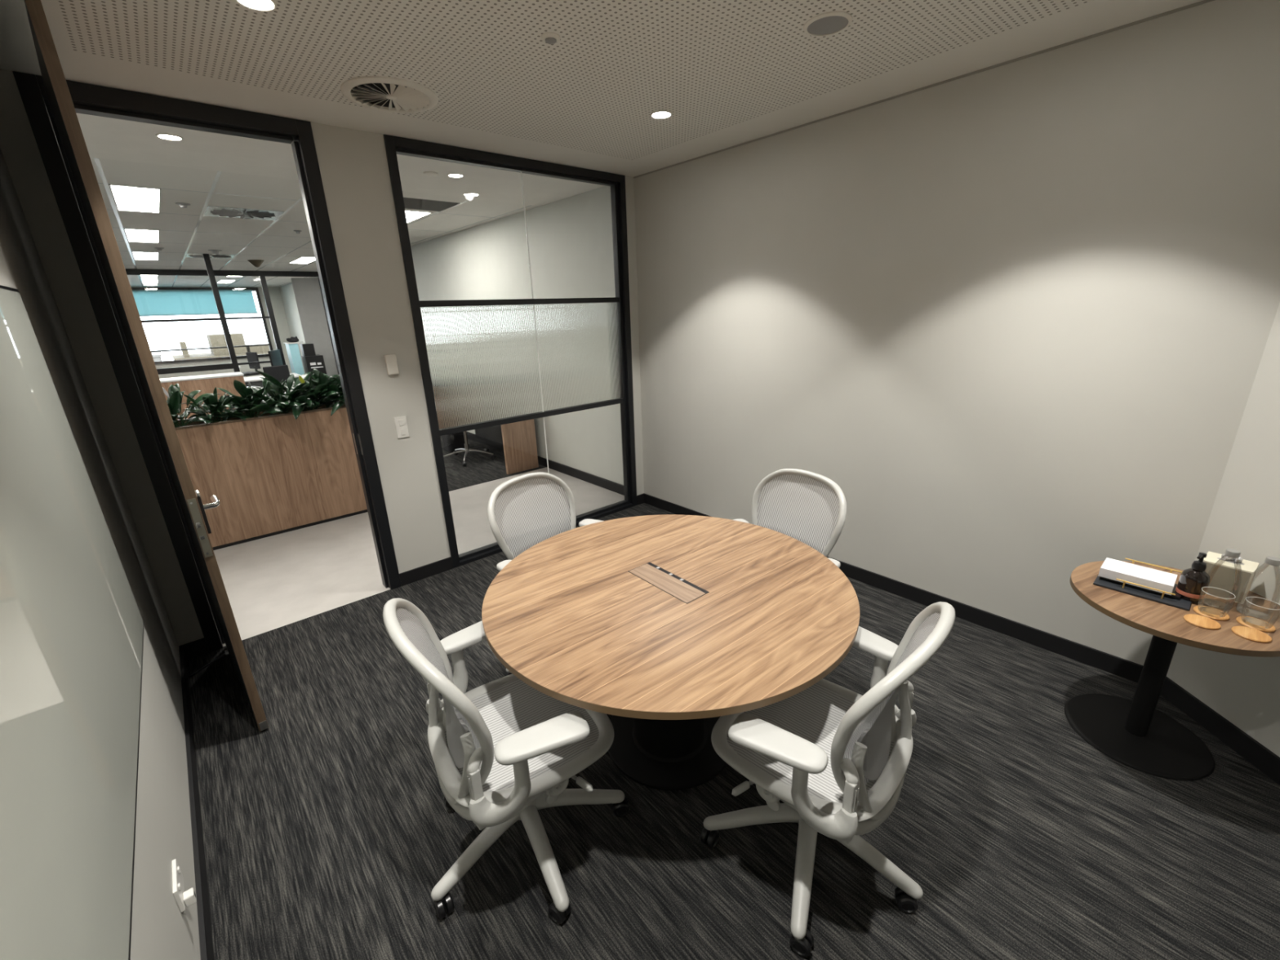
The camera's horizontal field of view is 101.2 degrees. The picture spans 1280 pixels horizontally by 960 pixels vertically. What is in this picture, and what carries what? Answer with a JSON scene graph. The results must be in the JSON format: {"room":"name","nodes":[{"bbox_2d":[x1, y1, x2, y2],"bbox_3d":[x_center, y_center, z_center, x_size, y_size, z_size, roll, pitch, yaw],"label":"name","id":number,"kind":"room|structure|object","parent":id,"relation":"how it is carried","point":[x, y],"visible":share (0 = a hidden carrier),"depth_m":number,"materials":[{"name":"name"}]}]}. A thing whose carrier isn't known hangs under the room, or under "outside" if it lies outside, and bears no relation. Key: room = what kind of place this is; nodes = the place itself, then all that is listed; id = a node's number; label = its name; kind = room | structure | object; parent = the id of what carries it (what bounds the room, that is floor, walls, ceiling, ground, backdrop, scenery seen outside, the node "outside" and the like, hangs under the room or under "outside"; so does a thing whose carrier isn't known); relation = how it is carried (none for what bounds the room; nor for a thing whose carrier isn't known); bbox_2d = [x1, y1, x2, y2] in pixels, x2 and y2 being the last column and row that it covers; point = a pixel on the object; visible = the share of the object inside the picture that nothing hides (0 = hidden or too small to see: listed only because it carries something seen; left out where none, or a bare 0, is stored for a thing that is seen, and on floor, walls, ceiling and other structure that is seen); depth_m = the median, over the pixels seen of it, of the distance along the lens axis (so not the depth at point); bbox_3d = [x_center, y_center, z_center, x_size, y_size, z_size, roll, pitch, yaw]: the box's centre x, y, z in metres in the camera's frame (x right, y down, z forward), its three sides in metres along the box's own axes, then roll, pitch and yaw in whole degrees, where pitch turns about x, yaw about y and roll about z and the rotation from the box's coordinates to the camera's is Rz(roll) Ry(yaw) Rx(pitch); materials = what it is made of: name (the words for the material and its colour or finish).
{"room":"office","nodes":[
{"label":"office","id":0,"kind":"room"},
{"bbox_2d":[0,147,200,959],"bbox_3d":[-1.037,0.196,0.735,0.120,2.700,4.600,-17,23,-38],"label":"wall","id":1,"kind":"structure","parent":0,"point":[160,931],"depth_m":1.85,"materials":[{"name":"paint"}]},
{"bbox_2d":[0,284,144,959],"bbox_3d":[-0.971,0.283,0.792,0.009,1.204,2.856,-17,23,-38],"label":"whiteboard","id":2,"kind":"object","parent":1,"relation":"attached to","point":[72,624],"visible":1,"depth_m":1.04,"materials":[{"name":"grey"}]},
{"bbox_2d":[172,858,185,911],"bbox_3d":[-1.238,1.086,1.412,0.013,0.072,0.116,-17,23,-38],"label":"power outlet","id":3,"kind":"object","parent":1,"relation":"attached to","point":[178,886],"visible":0.99,"depth_m":1.39,"materials":[{"name":"white plastic"}]},
{"bbox_2d":[182,887,196,906],"bbox_3d":[-1.206,1.118,1.408,0.022,0.030,0.028,-17,23,-38],"label":"plug","id":4,"kind":"object","parent":3,"relation":"attached to","point":[189,895],"visible":1,"depth_m":1.40,"materials":[{"name":"white plastic"}]},
{"bbox_2d":[178,644,214,959],"bbox_3d":[-0.945,1.420,1.182,0.013,0.090,4.600,-17,23,-38],"label":"baseboard","id":5,"kind":"structure","parent":1,"relation":"attached to","point":[206,942],"depth_m":1.82,"materials":[{"name":"black wood"}]},
{"bbox_2d":[186,649,229,679],"bbox_3d":[-2.055,0.883,2.479,0.513,0.318,0.024,6,20,24],"label":"stay","id":6,"kind":"object","parent":1,"relation":"attached to","point":[226,651],"visible":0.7,"depth_m":2.43,"materials":[{"name":"metal"}]},
{"bbox_2d":[141,253,239,374],"bbox_3d":[-7.740,-1.625,7.012,3.770,2.698,0.070,-17,23,-38],"label":"window","id":7,"kind":"structure","parent":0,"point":[234,365],"depth_m":7.91,"materials":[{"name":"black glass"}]},
{"bbox_2d":[149,286,292,378],"bbox_3d":[-14.306,-3.553,13.598,9.000,2.700,0.150,-17,23,-38],"label":"wall","id":8,"kind":"structure","parent":0,"point":[274,292],"depth_m":15.85,"materials":[{"name":"paint"}]},
{"bbox_2d":[130,287,272,364],"bbox_3d":[-14.469,-3.796,13.262,8.450,1.980,0.085,-17,23,-38],"label":"window","id":9,"kind":"structure","parent":8,"relation":"in","point":[253,289],"depth_m":15.13,"materials":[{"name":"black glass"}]},
{"bbox_2d":[131,289,257,316],"bbox_3d":[-14.490,-4.329,12.972,8.300,0.665,0.022,-17,23,-38],"label":"roller blind","id":10,"kind":"object","parent":9,"relation":"attached to","point":[148,302],"visible":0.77,"depth_m":14.62,"materials":[{"name":"fabric"}]},
{"bbox_2d":[301,354,326,382],"bbox_3d":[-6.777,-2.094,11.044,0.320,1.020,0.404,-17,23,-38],"label":"computer monitor","id":11,"kind":"object","parent":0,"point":[309,362],"visible":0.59,"depth_m":10.80,"materials":[{"name":"black plastic"}]},
{"bbox_2d":[299,343,315,355],"bbox_3d":[-6.836,-2.681,10.819,0.200,0.240,0.240,-17,23,-38],"label":"storage box","id":12,"kind":"object","parent":11,"relation":"on","point":[307,349],"visible":1,"depth_m":10.73,"materials":[{"name":"black plastic"}]},
{"bbox_2d":[0,69,644,645],"bbox_3d":[-1.343,-0.690,3.473,3.470,2.700,0.120,-17,23,-38],"label":"wall","id":13,"kind":"structure","parent":0,"point":[353,166],"depth_m":2.94,"materials":[{"name":"paint"}]},
{"bbox_2d":[182,637,208,660],"bbox_3d":[-2.421,0.920,2.865,0.095,0.090,0.013,-17,23,-38],"label":"baseboard","id":14,"kind":"structure","parent":13,"relation":"attached to","point":[198,647],"depth_m":2.86,"materials":[{"name":"black wood"}]},
{"bbox_2d":[12,0,401,731],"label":"door","id":15,"kind":"structure","parent":13,"relation":"in","point":[51,102],"depth_m":2.36,"materials":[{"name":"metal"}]},
{"bbox_2d":[384,354,399,374],"bbox_3d":[-1.516,-0.704,3.211,0.066,0.120,0.022,-17,23,-38],"label":"wall sensor","id":16,"kind":"object","parent":13,"relation":"attached to","point":[391,362],"visible":1,"depth_m":3.20,"materials":[{"name":"white plastic"}]},
{"bbox_2d":[394,416,409,438],"bbox_3d":[-1.510,-0.334,3.333,0.072,0.132,0.012,-17,23,-38],"label":"light switch","id":17,"kind":"object","parent":13,"relation":"attached to","point":[401,424],"visible":1,"depth_m":3.33,"materials":[{"name":"white plastic"}]},
{"bbox_2d":[399,556,453,586],"bbox_3d":[-1.479,0.632,3.647,0.359,0.090,0.013,-17,23,-38],"label":"baseboard","id":18,"kind":"structure","parent":13,"relation":"attached to","point":[422,572],"depth_m":3.64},
{"bbox_2d":[383,134,637,568],"bbox_3d":[-0.765,-0.860,3.936,1.754,2.698,0.117,-17,23,-38],"label":"window","id":19,"kind":"structure","parent":13,"relation":"in","point":[484,363],"depth_m":3.80,"materials":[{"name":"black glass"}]},
{"bbox_2d":[636,493,644,505],"bbox_3d":[0.002,0.179,4.875,0.085,0.090,0.013,-17,23,-38],"label":"baseboard","id":20,"kind":"structure","parent":13,"relation":"attached to","point":[640,498],"depth_m":4.87,"materials":[{"name":"black wood"}]},
{"bbox_2d":[0,0,1203,287],"bbox_3d":[-7.344,-2.638,5.638,9.120,0.050,21.200,-17,23,-38],"label":"ceiling","id":21,"kind":"structure","parent":0,"point":[728,73],"depth_m":2.28,"materials":[{"name":"white paint"}]},
{"bbox_2d":[108,184,161,213],"bbox_3d":[-4.095,-2.278,4.283,0.290,0.004,1.170,-17,23,-38],"label":"ceiling light","id":22,"kind":"object","parent":21,"relation":"attached to","point":[129,198],"depth_m":4.22,"materials":[{"name":"white plastic"}]},
{"bbox_2d":[123,228,159,243],"bbox_3d":[-5.696,-2.792,6.024,0.290,0.004,1.170,-17,23,-38],"label":"ceiling light","id":23,"kind":"object","parent":21,"relation":"attached to","point":[132,235],"depth_m":5.98,"materials":[{"name":"white plastic"}]},
{"bbox_2d":[131,251,159,260],"bbox_3d":[-7.303,-3.308,7.771,0.290,0.004,1.170,-17,23,-38],"label":"ceiling light","id":24,"kind":"object","parent":21,"relation":"attached to","point":[136,255],"depth_m":7.73,"materials":[{"name":"white plastic"}]},
{"bbox_2d":[141,280,158,283],"bbox_3d":[-11.437,-4.636,12.267,0.290,0.004,1.170,-17,23,-38],"label":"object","id":25,"kind":"structure","parent":21,"relation":"attached to","point":[142,281],"depth_m":12.29,"materials":[{"name":"white plastic"}]},
{"bbox_2d":[142,280,157,282],"bbox_3d":[-11.437,-4.636,12.267,0.266,0.001,1.140,-17,23,-38],"label":"ceiling light","id":26,"kind":"object","parent":25,"relation":"in","point":[143,281],"depth_m":12.22,"materials":[{"name":"white plastic"}]},
{"bbox_2d":[154,247,164,250],"bbox_3d":[-6.389,-3.071,6.989,0.100,0.030,0.100,-17,23,-38],"label":"sprinkler","id":27,"kind":"object","parent":21,"relation":"attached to","point":[157,248],"visible":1,"depth_m":6.97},
{"bbox_2d":[155,133,183,141],"bbox_3d":[-2.560,-1.865,2.860,0.116,0.006,0.116,-17,23,-38],"label":"recessed light","id":28,"kind":"object","parent":21,"relation":"in","point":[162,135],"visible":1,"depth_m":2.86,"materials":[{"name":"white plastic"}]},
{"bbox_2d":[175,202,190,208],"bbox_3d":[-3.882,-2.333,4.469,0.100,0.030,0.100,-17,23,-38],"label":"sprinkler","id":29,"kind":"object","parent":21,"relation":"attached to","point":[183,205],"visible":1,"depth_m":4.45,"materials":[{"name":"silver metal"}]},
{"bbox_2d":[186,253,235,258],"bbox_3d":[-6.550,-3.410,8.017,0.570,0.015,0.570,-17,23,-38],"label":"ceiling vent","id":30,"kind":"object","parent":21,"relation":"in","point":[194,255],"visible":0.84,"depth_m":7.97,"materials":[{"name":"metal"}]},
{"bbox_2d":[208,249,222,253],"bbox_3d":[-5.973,-3.208,7.397,0.160,0.050,0.160,-17,23,-38],"label":"ceiling detector","id":31,"kind":"object","parent":21,"relation":"attached to","point":[214,251],"visible":1,"depth_m":7.37,"materials":[{"name":"white plastic"}]},
{"bbox_2d":[217,280,235,283],"bbox_3d":[-10.366,-4.964,13.155,0.290,0.004,1.170,-17,23,-38],"label":"ceiling light","id":32,"kind":"object","parent":21,"relation":"attached to","point":[220,281],"depth_m":13.08,"materials":[{"name":"white plastic"}]},
{"bbox_2d":[204,205,284,220],"bbox_3d":[-3.733,-2.506,4.952,0.570,0.015,0.570,-17,23,-38],"label":"ceiling vent","id":33,"kind":"object","parent":21,"relation":"in","point":[219,211],"visible":1,"depth_m":4.92,"materials":[{"name":"metal"}]},
{"bbox_2d":[247,259,263,267],"bbox_3d":[-6.424,-3.622,8.807,0.240,0.110,0.240,-17,23,-38],"label":"fitting","id":34,"kind":"object","parent":21,"relation":"attached to","point":[256,263],"visible":1,"depth_m":8.75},
{"bbox_2d":[235,0,276,11],"bbox_3d":[-1.222,-1.522,1.670,0.116,0.006,0.116,-17,23,-38],"label":"recessed light","id":35,"kind":"object","parent":21,"relation":"in","point":[258,5],"visible":1,"depth_m":1.69,"materials":[{"name":"white plastic"}]},
{"bbox_2d":[289,257,315,263],"bbox_3d":[-5.767,-3.778,9.045,0.290,0.004,1.170,-17,23,-38],"label":"ceiling light","id":36,"kind":"object","parent":21,"relation":"attached to","point":[302,260],"depth_m":9.07,"materials":[{"name":"white plastic"}]},
{"bbox_2d":[340,75,438,113],"bbox_3d":[-1.146,-1.763,2.421,0.410,0.019,0.410,-17,23,-38],"label":"ceiling vent","id":37,"kind":"object","parent":21,"relation":"in","point":[380,93],"visible":1,"depth_m":2.39,"materials":[{"name":"white metal"}]},
{"bbox_2d":[404,209,432,222],"bbox_3d":[-2.559,-2.748,5.557,0.290,0.004,1.170,-17,23,-38],"label":"ceiling light","id":38,"kind":"object","parent":21,"relation":"attached to","point":[411,215],"depth_m":5.31,"materials":[{"name":"white plastic"}]},
{"bbox_2d":[422,171,438,177],"bbox_3d":[-1.503,-2.193,3.773,0.100,0.020,0.100,-17,23,-38],"label":"smoke detector","id":39,"kind":"object","parent":21,"relation":"attached to","point":[429,174],"visible":1,"depth_m":3.75,"materials":[{"name":"white plastic"}]},
{"bbox_2d":[403,197,460,211],"bbox_3d":[-2.019,-2.526,4.826,0.560,0.008,0.480,-17,23,-38],"label":"ceiling vent","id":40,"kind":"object","parent":21,"relation":"in","point":[409,203],"visible":0.61,"depth_m":4.82,"materials":[{"name":"grey metal"}]},
{"bbox_2d":[447,173,463,177],"bbox_3d":[-1.352,-2.232,3.855,0.116,0.006,0.116,-17,23,-38],"label":"recessed light","id":41,"kind":"object","parent":21,"relation":"in","point":[451,175],"visible":1,"depth_m":3.85,"materials":[{"name":"white plastic"}]},
{"bbox_2d":[465,192,479,195],"bbox_3d":[-1.431,-2.437,4.488,0.116,0.006,0.116,-17,23,-38],"label":"recessed light","id":42,"kind":"object","parent":21,"relation":"in","point":[468,193],"visible":1,"depth_m":4.49,"materials":[{"name":"white plastic"}]},
{"bbox_2d":[541,31,559,44],"bbox_3d":[-0.333,-1.642,1.960,0.072,0.016,0.072,-17,23,-38],"label":"sprinkler cover","id":43,"kind":"object","parent":21,"relation":"attached to","point":[550,37],"visible":1,"depth_m":1.94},
{"bbox_2d":[650,110,672,119],"bbox_3d":[0.113,-1.931,2.780,0.116,0.006,0.116,-17,23,-38],"label":"recessed light","id":44,"kind":"object","parent":21,"relation":"in","point":[660,114],"visible":1,"depth_m":2.78,"materials":[{"name":"white plastic"}]},
{"bbox_2d":[803,11,852,36],"bbox_3d":[0.689,-1.670,1.932,0.170,0.012,0.170,-17,23,-38],"label":"ceiling speaker","id":45,"kind":"object","parent":21,"relation":"attached to","point":[827,24],"visible":1,"depth_m":1.91},
{"bbox_2d":[807,15,848,34],"bbox_3d":[0.690,-1.669,1.933,0.146,0.008,0.146,-17,23,-38],"label":"speaker grille","id":46,"kind":"object","parent":45,"relation":"attached to","point":[818,24],"depth_m":1.92,"materials":[{"name":"grey metal"}]},
{"bbox_2d":[186,380,1279,959],"bbox_3d":[-7.299,-0.011,6.455,9.000,0.050,21.200,-17,23,-38],"label":"floor","id":47,"kind":"structure","parent":0,"point":[329,830],"depth_m":1.83,"materials":[{"name":"carpet"}]},
{"bbox_2d":[160,372,245,419],"bbox_3d":[-6.182,-0.555,6.147,2.740,1.100,0.410,-17,23,-38],"label":"storage bench","id":48,"kind":"object","parent":47,"relation":"on","point":[206,384],"visible":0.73,"depth_m":6.47,"materials":[{"name":"brown wood"}]},
{"bbox_2d":[241,351,262,388],"bbox_3d":[-10.131,-2.761,13.503,0.661,0.980,0.693,6,20,23],"label":"chair","id":49,"kind":"object","parent":47,"relation":"on","point":[251,356],"visible":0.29,"depth_m":13.57,"materials":[{"name":"fabric"}]},
{"bbox_2d":[174,400,367,550],"bbox_3d":[-3.688,0.079,4.106,3.050,1.000,0.455,-17,23,-38],"label":"planter box","id":50,"kind":"object","parent":47,"relation":"on","point":[273,474],"visible":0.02,"depth_m":4.36,"materials":[{"name":"brown wood"}]},
{"bbox_2d":[162,382,234,427],"bbox_3d":[-3.540,-0.548,4.006,0.749,0.360,0.672,-17,23,-38],"label":"leafy plant","id":51,"kind":"object","parent":50,"relation":"on","point":[175,397],"visible":0.57,"depth_m":4.04,"materials":[{"name":"green plant"}]},
{"bbox_2d":[178,386,263,423],"bbox_3d":[-3.359,-0.588,4.162,0.522,0.315,0.466,10,22,33],"label":"leafy plant","id":52,"kind":"object","parent":50,"relation":"on","point":[211,403],"visible":0.79,"depth_m":4.09,"materials":[{"name":"green plant"}]},
{"bbox_2d":[217,379,283,421],"bbox_3d":[-3.164,-0.663,4.306,0.530,0.354,0.631,-17,23,-38],"label":"leafy plant","id":53,"kind":"object","parent":50,"relation":"on","point":[240,387],"visible":0.62,"depth_m":4.23,"materials":[{"name":"green plant"}]},
{"bbox_2d":[231,371,332,414],"bbox_3d":[-3.043,-0.695,4.389,0.664,0.356,0.655,-2,18,-1],"label":"leafy plant","id":54,"kind":"object","parent":50,"relation":"on","point":[272,389],"visible":0.7,"depth_m":4.41,"materials":[{"name":"green plant"}]},
{"bbox_2d":[255,370,342,419],"bbox_3d":[-2.899,-0.759,4.491,0.648,0.406,0.673,6,20,23],"label":"leafy plant","id":55,"kind":"object","parent":50,"relation":"on","point":[297,408],"visible":0.69,"depth_m":4.45,"materials":[{"name":"green plant"}]},
{"bbox_2d":[277,368,344,408],"bbox_3d":[-2.813,-0.778,4.592,0.712,0.374,0.665,-17,23,-38],"label":"leafy plant","id":56,"kind":"object","parent":50,"relation":"on","point":[334,386],"visible":0.48,"depth_m":4.57,"materials":[{"name":"green plant"}]},
{"bbox_2d":[326,377,345,416],"bbox_3d":[-2.594,-0.807,4.746,0.629,0.319,0.634,-17,23,-38],"label":"leafy plant","id":57,"kind":"object","parent":50,"relation":"on","point":[336,406],"visible":0.07,"depth_m":4.61,"materials":[{"name":"green plant"}]},
{"bbox_2d":[243,373,302,394],"bbox_3d":[-7.037,-1.586,9.985,1.100,0.730,0.800,-17,23,-38],"label":"office desk","id":58,"kind":"object","parent":47,"relation":"on","point":[250,379],"visible":0.25,"depth_m":9.77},
{"bbox_2d":[267,349,283,366],"bbox_3d":[-6.912,-2.222,9.987,0.180,0.470,0.560,-7,19,-16],"label":"computer monitor","id":59,"kind":"object","parent":58,"relation":"on","point":[275,357],"visible":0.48,"depth_m":9.91,"materials":[{"name":"black plastic"}]},
{"bbox_2d":[262,364,289,407],"bbox_3d":[-6.566,-1.565,9.467,0.693,0.980,0.661,7,20,25],"label":"chair","id":60,"kind":"object","parent":47,"relation":"on","point":[280,372],"visible":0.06,"depth_m":9.25,"materials":[{"name":"fabric"}]},
{"bbox_2d":[283,341,304,374],"bbox_3d":[-7.044,-2.189,10.913,0.280,1.300,0.440,-17,23,-38],"label":"locker","id":61,"kind":"object","parent":47,"relation":"on","point":[292,348],"visible":0.52,"depth_m":10.65,"materials":[{"name":"teal metal"}]},
{"bbox_2d":[286,336,298,342],"bbox_3d":[-7.067,-2.863,10.694,0.218,0.118,0.225,-17,23,-38],"label":"bag","id":62,"kind":"object","parent":61,"relation":"on","point":[291,339],"visible":0.97,"depth_m":10.64,"materials":[{"name":"grey fabric"}]},
{"bbox_2d":[441,431,464,453],"bbox_3d":[-2.471,-0.594,6.969,0.260,0.420,0.240,-17,23,-38],"label":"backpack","id":63,"kind":"object","parent":47,"relation":"on","point":[451,442],"visible":0.37,"depth_m":6.89,"materials":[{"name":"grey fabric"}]},
{"bbox_2d":[443,431,496,466],"bbox_3d":[-2.188,-0.720,6.423,0.661,0.980,0.693,-11,20,-26],"label":"chair","id":64,"kind":"object","parent":47,"relation":"on","point":[466,449],"visible":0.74,"depth_m":6.51,"materials":[{"name":"metal"}]},
{"bbox_2d":[382,598,629,924],"bbox_3d":[-0.405,0.777,1.690,0.675,0.961,0.696,-14,21,-32],"label":"mesh office chair","id":65,"kind":"object","parent":47,"relation":"on","point":[504,750],"visible":0.94,"depth_m":1.58,"materials":[{"name":"grey plastic"}]},
{"bbox_2d":[475,418,538,474],"bbox_3d":[-1.880,-0.750,6.452,0.395,1.000,1.600,-17,23,-38],"label":"desk","id":66,"kind":"object","parent":47,"relation":"on","point":[517,439],"visible":0.32,"depth_m":5.96,"materials":[{"name":"brown wood"}]},
{"bbox_2d":[487,471,603,675],"bbox_3d":[-0.358,0.483,2.583,0.680,0.961,0.708,10,22,33],"label":"mesh office chair","id":67,"kind":"object","parent":47,"relation":"on","point":[524,511],"visible":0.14,"depth_m":2.59,"materials":[{"name":"grey plastic"}]},
{"bbox_2d":[481,514,859,790],"bbox_3d":[0.115,0.736,2.121,1.365,0.736,1.365,-17,23,-38],"label":"meeting table","id":68,"kind":"object","parent":47,"relation":"on","point":[668,626],"visible":0.97,"depth_m":1.83,"materials":[{"name":"brown wood"}]},
{"bbox_2d":[733,468,846,568],"bbox_3d":[0.609,0.473,2.510,0.672,0.961,0.696,-13,21,-30],"label":"mesh office chair","id":69,"kind":"object","parent":47,"relation":"on","point":[809,508],"visible":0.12,"depth_m":2.50,"materials":[{"name":"grey plastic"}]},
{"bbox_2d":[700,601,955,957],"bbox_3d":[0.560,0.770,1.610,0.653,0.961,0.700,14,24,41],"label":"mesh office chair","id":70,"kind":"object","parent":47,"relation":"on","point":[837,757],"visible":0.96,"depth_m":1.50,"materials":[{"name":"grey plastic"}]},
{"bbox_2d":[1064,560,1279,780],"bbox_3d":[2.024,0.744,2.065,0.629,0.630,0.629,-17,23,-38],"label":"round side table","id":71,"kind":"object","parent":47,"relation":"on","point":[1134,734],"visible":0.8,"depth_m":2.04,"materials":[{"name":"brown wood"}]},
{"bbox_2d":[1093,558,1191,610],"bbox_3d":[1.954,0.387,2.034,0.190,0.073,0.270,-17,23,-38],"label":"tray","id":72,"kind":"object","parent":71,"relation":"on","point":[1174,600],"visible":0.64,"depth_m":2.00,"materials":[{"name":"stone"}]},
{"bbox_2d":[1097,557,1177,595],"bbox_3d":[1.948,0.374,2.059,0.128,0.038,0.210,-17,23,-38],"label":"napkin stack","id":73,"kind":"object","parent":72,"relation":"in","point":[1112,569],"visible":1,"depth_m":2.04,"materials":[{"name":"white paper"}]},
{"bbox_2d":[1175,552,1210,602],"bbox_3d":[2.043,0.351,1.932,0.078,0.182,0.078,-17,23,-38],"label":"pump bottle","id":74,"kind":"object","parent":72,"relation":"on","point":[1191,581],"visible":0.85,"depth_m":1.92,"materials":[{"name":"orange glass"}]},
{"bbox_2d":[1183,613,1221,630],"bbox_3d":[1.948,0.491,1.821,0.090,0.007,0.090,-17,23,-38],"label":"wooden coaster","id":75,"kind":"object","parent":71,"relation":"on","point":[1201,621],"visible":1,"depth_m":1.82,"materials":[{"name":"brown wood"}]},
{"bbox_2d":[1193,605,1230,620],"bbox_3d":[2.030,0.473,1.868,0.090,0.007,0.090,-17,23,-38],"label":"wooden coaster","id":76,"kind":"object","parent":71,"relation":"on","point":[1216,617],"visible":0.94,"depth_m":1.85,"materials":[{"name":"brown wood"}]},
{"bbox_2d":[1197,586,1235,617],"bbox_3d":[2.029,0.433,1.855,0.082,0.081,0.082,-17,23,-38],"label":"glass tumbler","id":77,"kind":"object","parent":76,"relation":"on","point":[1232,597],"visible":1,"depth_m":1.86,"materials":[{"name":"clear glass"}]},
{"bbox_2d":[1203,548,1241,609],"bbox_3d":[2.101,0.353,1.891,0.088,0.216,0.088,-17,23,-38],"label":"glass bottle","id":78,"kind":"object","parent":71,"relation":"on","point":[1234,553],"visible":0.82,"depth_m":1.89,"materials":[{"name":"glass"}]},
{"bbox_2d":[1203,551,1259,602],"bbox_3d":[2.206,0.354,1.978,0.116,0.154,0.132,-15,22,-34],"label":"tissue box","id":79,"kind":"object","parent":71,"relation":"on","point":[1224,578],"visible":0.47,"depth_m":1.95,"materials":[{"name":"white paper"}]},
{"bbox_2d":[1204,561,1251,601],"bbox_3d":[2.159,0.378,1.950,0.001,0.120,0.120,-14,22,-33],"label":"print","id":80,"kind":"object","parent":79,"relation":"attached to","point":[1224,578],"depth_m":1.95},
{"bbox_2d":[1231,626,1271,643],"bbox_3d":[2.032,0.513,1.747,0.090,0.007,0.090,-17,23,-38],"label":"wooden coaster","id":81,"kind":"object","parent":71,"relation":"on","point":[1246,633],"visible":1,"depth_m":1.74,"materials":[{"name":"brown wood"}]},
{"bbox_2d":[1235,616,1275,632],"bbox_3d":[2.107,0.493,1.799,0.090,0.007,0.090,-17,23,-38],"label":"wooden coaster","id":82,"kind":"object","parent":71,"relation":"on","point":[1262,628],"visible":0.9,"depth_m":1.78,"materials":[{"name":"brown wood"}]},
{"bbox_2d":[1240,596,1279,628],"bbox_3d":[2.106,0.453,1.786,0.082,0.081,0.082,-17,23,-38],"label":"glass tumbler","id":83,"kind":"object","parent":82,"relation":"on","point":[1276,613],"visible":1,"depth_m":1.79,"materials":[{"name":"clear glass"}]},
{"bbox_2d":[1235,556,1279,619],"bbox_3d":[2.170,0.371,1.829,0.088,0.216,0.088,-17,23,-38],"label":"glass bottle","id":84,"kind":"object","parent":71,"relation":"on","point":[1275,562],"visible":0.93,"depth_m":1.84,"materials":[{"name":"glass"}]},
{"bbox_2d":[279,0,1279,665],"bbox_3d":[-4.252,-2.467,9.214,0.120,2.700,20.220,-17,23,-38],"label":"wall","id":85,"kind":"structure","parent":0,"point":[1020,314],"depth_m":2.63,"materials":[{"name":"paint"}]},
{"bbox_2d":[124,268,338,374],"bbox_3d":[-10.183,-2.206,9.043,8.900,2.700,0.070,-17,23,-38],"label":"window","id":86,"kind":"structure","parent":85,"relation":"in","point":[262,274],"depth_m":10.75,"materials":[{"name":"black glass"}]},
{"bbox_2d":[291,277,339,395],"bbox_3d":[-7.145,-3.108,11.656,0.500,2.570,0.104,-10,20,-24],"label":"wall","id":87,"kind":"structure","parent":86,"relation":"attached to","point":[307,291],"depth_m":11.53,"materials":[{"name":"grey paint"}]},
{"bbox_2d":[466,431,624,495],"bbox_3d":[-3.280,-0.902,8.512,0.013,0.100,9.780,-17,23,-38],"label":"baseboard","id":88,"kind":"structure","parent":85,"relation":"attached to","point":[614,486],"depth_m":5.70,"materials":[{"name":"black wood"}]},
{"bbox_2d":[643,493,1143,683],"bbox_3d":[1.192,0.538,3.651,0.013,0.090,3.500,-17,23,-38],"label":"baseboard","id":89,"kind":"structure","parent":85,"relation":"attached to","point":[1125,668],"depth_m":2.85,"materials":[{"name":"black wood"}]},
{"bbox_2d":[633,0,1214,178],"bbox_3d":[1.108,-1.980,2.830,0.004,0.010,3.500,-17,23,-38],"label":"trim","id":90,"kind":"structure","parent":85,"relation":"attached to","point":[1203,2],"depth_m":2.38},
{"bbox_2d":[1166,302,1279,757],"bbox_3d":[2.357,-0.099,1.276,0.120,2.700,1.500,-1,18,2],"label":"wall","id":91,"kind":"structure","parent":0,"point":[1244,517],"depth_m":2.00,"materials":[{"name":"paint"}]},
{"bbox_2d":[1160,676,1279,785],"bbox_3d":[2.333,1.143,1.684,0.013,0.090,1.500,-1,18,2],"label":"baseboard","id":92,"kind":"structure","parent":91,"relation":"attached to","point":[1264,759],"depth_m":2.10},
{"label":"outside","id":93,"kind":"structure","parent":0,"visible":0},
{"bbox_3d":[-59.191,-10.265,72.491,160.000,0.200,140.000,-17,23,-38],"label":"ground","id":94,"kind":"structure","parent":93,"visible":0},
{"bbox_2d":[151,351,161,361],"bbox_3d":[-40.642,-5.623,42.260,5.300,8.550,6.200,-17,23,-38],"label":"building","id":95,"kind":"structure","parent":94,"relation":"on","point":[157,356],"depth_m":40.35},
{"bbox_2d":[172,333,270,359],"bbox_3d":[-31.638,-6.536,41.928,7.000,9.900,6.200,-17,23,-38],"label":"building","id":96,"kind":"structure","parent":94,"relation":"on","point":[237,339],"depth_m":38.76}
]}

